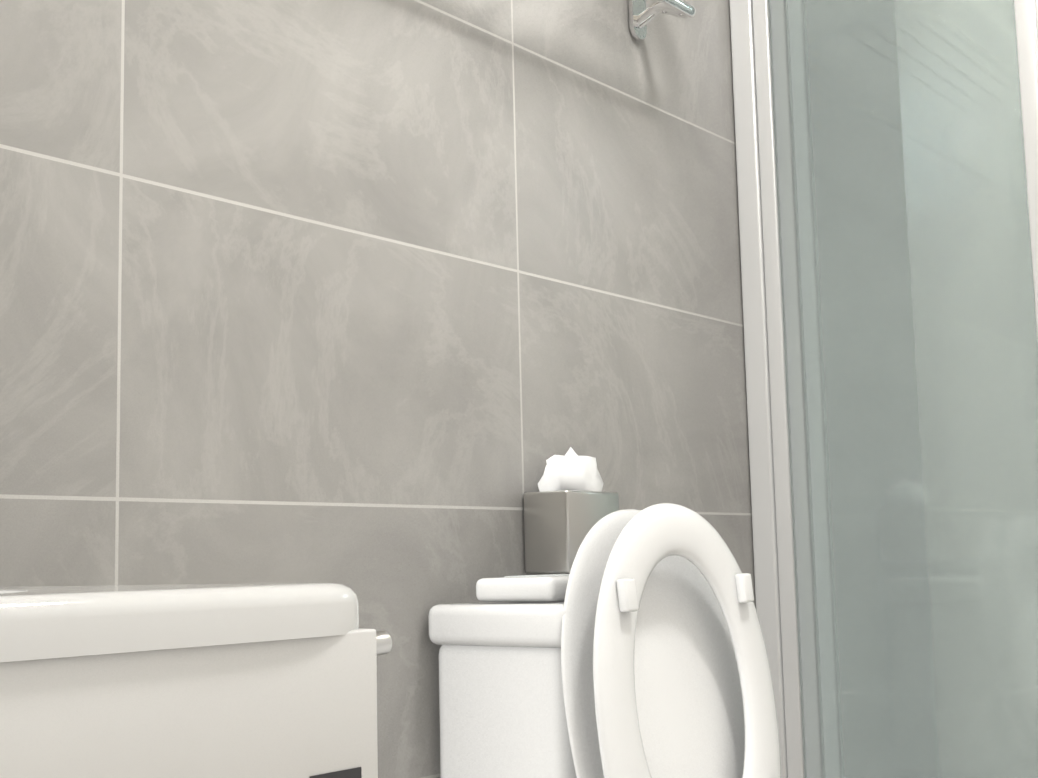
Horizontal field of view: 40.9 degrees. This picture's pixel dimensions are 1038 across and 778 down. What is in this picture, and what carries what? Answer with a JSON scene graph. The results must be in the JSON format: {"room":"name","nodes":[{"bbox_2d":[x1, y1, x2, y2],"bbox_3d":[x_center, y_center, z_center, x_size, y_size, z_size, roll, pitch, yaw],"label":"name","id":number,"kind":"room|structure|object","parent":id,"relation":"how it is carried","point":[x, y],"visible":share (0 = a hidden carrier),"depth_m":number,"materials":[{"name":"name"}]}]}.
{"room":"bathroom","nodes":[
{"label":"bathroom","id":0,"kind":"room"},
{"bbox_2d":[0,0,755,777],"bbox_3d":[-0.046,-0.135,1.784,0.100,2.290,4.070,-7,-9,37],"label":"wall","id":1,"kind":"structure","parent":0,"point":[384,310],"depth_m":1.52,"materials":[{"name":"tile"}]},
{"bbox_2d":[628,0,695,40],"bbox_3d":[0.072,-0.640,1.731,0.242,0.184,0.666,-7,-9,37],"label":"towel shelf","id":2,"kind":"object","parent":1,"relation":"attached to","point":[641,16],"visible":1,"depth_m":2.02,"materials":[{"name":"silver metal"}]},
{"bbox_3d":[0.542,0.984,1.207,1.520,0.100,4.070,-7,-9,37],"label":"floor","id":3,"kind":"structure","parent":0,"visible":0},
{"bbox_2d":[0,583,377,777],"bbox_3d":[-0.482,0.497,0.658,0.454,0.781,0.750,-7,-9,37],"label":"bathroom vanity","id":4,"kind":"object","parent":3,"relation":"on","point":[272,680],"visible":1,"depth_m":0.74,"materials":[{"name":"ceramic"}]},
{"bbox_2d":[376,630,391,655],"bbox_3d":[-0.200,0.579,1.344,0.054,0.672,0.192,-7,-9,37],"label":"toilet paper holder","id":5,"kind":"object","parent":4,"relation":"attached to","point":[383,642],"visible":0.06,"depth_m":1.44,"materials":[{"name":"silver metal"}]},
{"bbox_2d":[428,503,780,777],"bbox_3d":[0.280,0.539,1.440,0.695,0.852,0.374,-7,-9,37],"label":"toilet","id":6,"kind":"object","parent":3,"relation":"on","point":[640,651],"visible":1,"depth_m":1.51,"materials":[{"name":"ceramic"}]},
{"bbox_2d":[476,574,569,601],"bbox_3d":[0.035,0.226,1.587,0.100,0.028,0.170,-5,-8,29],"label":"pack","id":7,"kind":"object","parent":6,"relation":"on","point":[538,588],"visible":0.71,"depth_m":1.51,"materials":[{"name":"white plastic"}]},
{"bbox_2d":[524,447,618,573],"bbox_3d":[0.067,0.150,1.745,0.068,0.159,0.115,-7,-9,37],"label":"tissue","id":8,"kind":"object","parent":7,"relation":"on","point":[569,506],"visible":0.88,"depth_m":1.71,"materials":[{"name":"silver metal"}]},
{"bbox_3d":[0.918,0.963,1.699,1.320,0.045,0.100,-7,-9,37],"label":"sill","id":9,"kind":"structure","parent":0,"visible":0},
{"bbox_2d":[729,0,1037,777],"bbox_3d":[0.893,0.010,1.815,1.315,1.874,0.068,-7,-9,37],"label":"shower enclosure","id":10,"kind":"object","parent":9,"relation":"on","point":[793,520],"visible":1,"depth_m":2.10,"materials":[{"name":"silver metal"}]},
{"bbox_2d":[805,0,940,777],"bbox_3d":[0.494,-0.099,2.184,0.260,2.290,0.002,-7,-9,37],"label":"glass","id":11,"kind":"object","parent":10,"relation":"attached to","point":[868,219],"depth_m":2.13,"materials":[{"name":"glass"}]},
{"bbox_2d":[895,0,1037,777],"bbox_3d":[0.888,-0.046,2.690,0.260,2.290,1.285,-7,-9,37],"label":"glass","id":12,"kind":"object","parent":10,"relation":"attached to","point":[966,381],"depth_m":2.29,"materials":[{"name":"glass"}]}
]}

